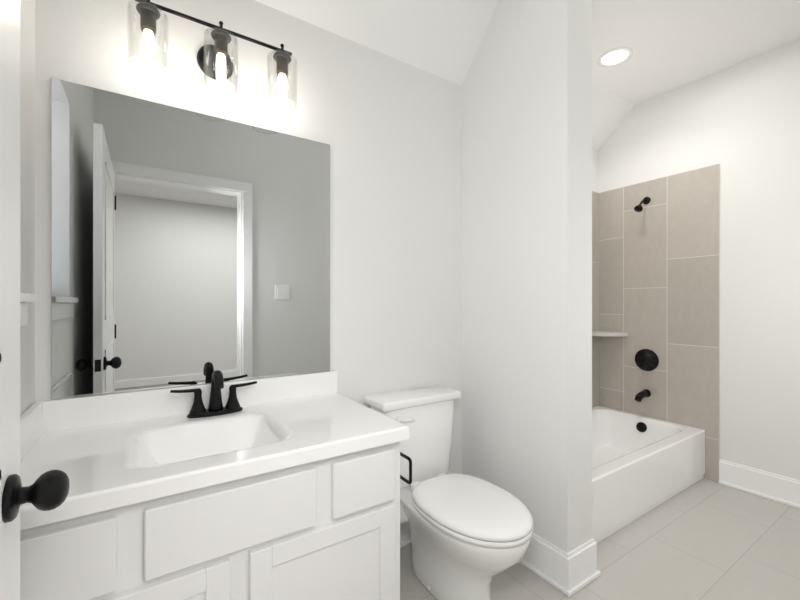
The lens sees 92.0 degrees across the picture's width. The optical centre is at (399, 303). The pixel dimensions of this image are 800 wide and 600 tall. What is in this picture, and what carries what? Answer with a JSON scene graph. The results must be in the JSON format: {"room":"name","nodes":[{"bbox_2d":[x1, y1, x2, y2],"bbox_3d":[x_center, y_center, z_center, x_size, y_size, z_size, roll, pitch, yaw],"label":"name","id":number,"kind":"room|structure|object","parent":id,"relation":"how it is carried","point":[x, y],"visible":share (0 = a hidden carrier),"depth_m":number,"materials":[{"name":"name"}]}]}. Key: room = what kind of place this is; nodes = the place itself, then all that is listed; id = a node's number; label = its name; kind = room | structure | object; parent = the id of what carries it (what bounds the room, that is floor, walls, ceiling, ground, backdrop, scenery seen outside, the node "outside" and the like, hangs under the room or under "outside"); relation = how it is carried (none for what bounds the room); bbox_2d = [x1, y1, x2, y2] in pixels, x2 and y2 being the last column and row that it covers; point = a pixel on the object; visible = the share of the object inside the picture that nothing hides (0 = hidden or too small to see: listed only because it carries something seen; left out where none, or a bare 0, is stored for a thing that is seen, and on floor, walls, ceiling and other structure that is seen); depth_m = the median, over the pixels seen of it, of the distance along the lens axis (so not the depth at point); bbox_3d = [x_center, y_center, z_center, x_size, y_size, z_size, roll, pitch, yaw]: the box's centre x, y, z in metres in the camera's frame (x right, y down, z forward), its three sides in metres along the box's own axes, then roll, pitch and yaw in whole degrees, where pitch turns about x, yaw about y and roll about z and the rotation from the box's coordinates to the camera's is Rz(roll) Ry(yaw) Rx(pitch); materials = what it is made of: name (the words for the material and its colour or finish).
{"room":"bathroom","nodes":[
{"label":"bathroom","id":0,"kind":"room"},
{"bbox_2d":[20,0,34,415],"bbox_3d":[-0.734,-0.270,0.487,0.130,2.900,1.780,0,0,-33],"label":"wall","id":1,"kind":"structure","parent":0,"point":[27,190],"depth_m":1.09,"materials":[{"name":"white paint"}]},
{"bbox_2d":[20,293,35,326],"bbox_3d":[-0.910,0.018,0.808,0.128,0.085,0.520,0,0,-33],"label":"sill","id":2,"kind":"structure","parent":1,"relation":"attached to","point":[24,298],"depth_m":1.00,"materials":[{"name":"white paint"}]},
{"bbox_2d":[0,0,69,599],"bbox_3d":[-0.411,0.164,0.280,0.175,2.008,0.820,0,0,-33],"label":"door","id":3,"kind":"structure","parent":1,"relation":"in","point":[47,491],"depth_m":0.58,"materials":[{"name":"white paint"}]},
{"bbox_2d":[35,0,461,473],"bbox_3d":[-0.394,-0.270,1.703,2.032,2.900,0.120,0,0,-33],"label":"wall","id":4,"kind":"structure","parent":0,"point":[387,129],"depth_m":1.74,"materials":[{"name":"white paint"}]},
{"bbox_2d":[51,77,329,399],"bbox_3d":[-0.688,-0.199,1.435,0.912,0.986,0.006,0,0,-33],"label":"mirror","id":5,"kind":"object","parent":4,"relation":"attached to","point":[189,248],"visible":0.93,"depth_m":1.37,"materials":[{"name":"clear glass"}]},
{"bbox_2d":[127,0,296,110],"bbox_3d":[-0.637,-0.860,1.361,0.528,0.225,0.184,0,0,-33],"label":"sconce","id":6,"kind":"object","parent":4,"relation":"attached to","point":[215,61],"visible":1,"depth_m":1.31,"materials":[{"name":"black"}]},
{"bbox_2d":[400,522,411,547],"bbox_3d":[0.021,1.103,1.889,0.726,0.155,0.026,0,0,-33],"label":"baseboard","id":7,"kind":"structure","parent":4,"relation":"attached to","point":[405,537],"depth_m":1.89,"materials":[{"name":"white paint"}]},
{"bbox_2d":[462,0,591,552],"bbox_3d":[0.497,-0.270,2.035,0.178,2.900,0.964,0,0,-33],"label":"wall","id":8,"kind":"structure","parent":0,"point":[527,263],"depth_m":1.73,"materials":[{"name":"white paint"}]},
{"bbox_2d":[519,533,600,596],"bbox_3d":[0.595,1.103,1.886,0.230,0.155,0.660,0,0,-33],"label":"baseboard","id":9,"kind":"structure","parent":8,"relation":"attached to","point":[571,573],"depth_m":1.63,"materials":[{"name":"white paint"}]},
{"bbox_2d":[255,0,799,149],"bbox_3d":[0.701,-1.343,1.555,3.700,0.575,1.990,0,0,-33],"label":"ceiling","id":10,"kind":"structure","parent":0,"point":[674,44],"depth_m":2.06,"materials":[{"name":"white paint"}]},
{"bbox_2d":[598,47,632,66],"bbox_3d":[1.334,-1.526,2.396,0.190,0.006,0.190,0,0,-33],"label":"recessed light","id":11,"kind":"object","parent":10,"relation":"attached to","point":[615,56],"depth_m":2.39,"materials":[{"name":"white paint"}]},
{"bbox_2d":[592,148,597,192],"bbox_3d":[1.018,-0.270,2.878,1.718,2.900,0.120,0,0,-33],"label":"wall","id":12,"kind":"structure","parent":0,"point":[594,170],"depth_m":3.20,"materials":[{"name":"white paint"}]},
{"bbox_2d":[592,191,598,407],"bbox_3d":[1.016,0.130,2.799,1.528,2.100,0.010,0,0,-33],"label":"tile","id":13,"kind":"structure","parent":12,"relation":"attached to","point":[595,297],"depth_m":3.19,"materials":[{"name":"beige tile"}]},
{"bbox_2d":[400,478,799,599],"bbox_3d":[0.701,1.210,1.555,3.700,0.060,1.990,0,0,-33],"label":"floor","id":14,"kind":"structure","parent":0,"point":[704,539],"depth_m":1.79,"materials":[{"name":"tile"}]},
{"bbox_2d":[20,371,409,599],"bbox_3d":[-0.534,0.738,1.197,0.979,0.885,0.568,0,0,-33],"label":"bathroom vanity","id":15,"kind":"object","parent":14,"relation":"on","point":[282,488],"visible":0.9,"depth_m":1.04,"materials":[{"name":"white paint"}]},
{"bbox_2d":[170,370,256,417],"bbox_3d":[-0.635,0.310,1.340,0.279,0.159,0.127,0,0,-33],"label":"faucet","id":16,"kind":"object","parent":15,"relation":"on","point":[215,408],"visible":1,"depth_m":1.34,"materials":[{"name":"black metal"}]},
{"bbox_2d":[400,452,411,483],"bbox_3d":[-0.017,0.552,1.329,0.049,0.108,0.140,0,0,-33],"label":"toilet paper holder","id":17,"kind":"object","parent":15,"relation":"attached to","point":[408,458],"visible":0.48,"depth_m":1.29,"materials":[{"name":"black metal"}]},
{"bbox_2d":[364,385,532,599],"bbox_3d":[0.210,0.800,1.589,0.436,0.759,0.715,0,0,-33],"label":"toilet","id":18,"kind":"object","parent":14,"relation":"on","point":[471,535],"visible":0.9,"depth_m":1.52,"materials":[{"name":"white ceramic"}]},
{"bbox_2d":[592,406,704,542],"bbox_3d":[1.224,1.015,2.491,1.514,0.326,0.730,0,0,-33],"label":"bathtub","id":19,"kind":"object","parent":14,"relation":"on","point":[642,465],"visible":0.56,"depth_m":2.31,"materials":[{"name":"white ceramic"}]},
{"bbox_2d":[598,39,799,480],"bbox_3d":[2.194,-0.270,2.534,0.130,2.900,1.987,0,0,-33],"label":"wall","id":20,"kind":"structure","parent":0,"point":[739,123],"depth_m":2.42,"materials":[{"name":"white paint"}]},
{"bbox_2d":[592,331,627,336],"bbox_3d":[1.623,0.241,3.051,0.235,0.027,0.235,0,0,-33],"label":"corner shelf","id":21,"kind":"object","parent":20,"relation":"attached to","point":[606,333],"visible":0.79,"depth_m":3.00,"materials":[{"name":"grey stone"}]},
{"bbox_2d":[599,164,719,482],"bbox_3d":[1.880,0.130,2.884,0.010,2.100,0.818,0,0,-33],"label":"tile","id":22,"kind":"structure","parent":20,"relation":"attached to","point":[659,274],"depth_m":2.80,"materials":[{"name":"beige tile"}]},
{"bbox_2d":[634,197,650,211],"bbox_3d":[1.796,-0.740,2.866,0.150,0.126,0.058,0,0,-33],"label":"shower head","id":23,"kind":"object","parent":22,"relation":"attached to","point":[639,207],"visible":1,"depth_m":2.86},
{"bbox_2d":[635,389,650,401],"bbox_3d":[1.795,0.685,2.866,0.151,0.080,0.060,0,0,-33],"label":"tub spout","id":24,"kind":"object","parent":22,"relation":"attached to","point":[640,396],"visible":1,"depth_m":2.85,"materials":[{"name":"black metal"}]},
{"bbox_2d":[635,349,658,370],"bbox_3d":[1.830,0.425,2.889,0.067,0.166,0.166,0,0,-33],"label":"shower valve","id":25,"kind":"object","parent":22,"relation":"attached to","point":[646,359],"visible":1,"depth_m":2.88,"materials":[{"name":"black metal"}]},
{"bbox_2d":[719,459,799,508],"bbox_3d":[2.353,1.103,2.149,0.026,0.155,0.929,0,0,-33],"label":"baseboard","id":26,"kind":"structure","parent":20,"relation":"attached to","point":[774,487],"depth_m":2.37,"materials":[{"name":"white paint"}]}
]}

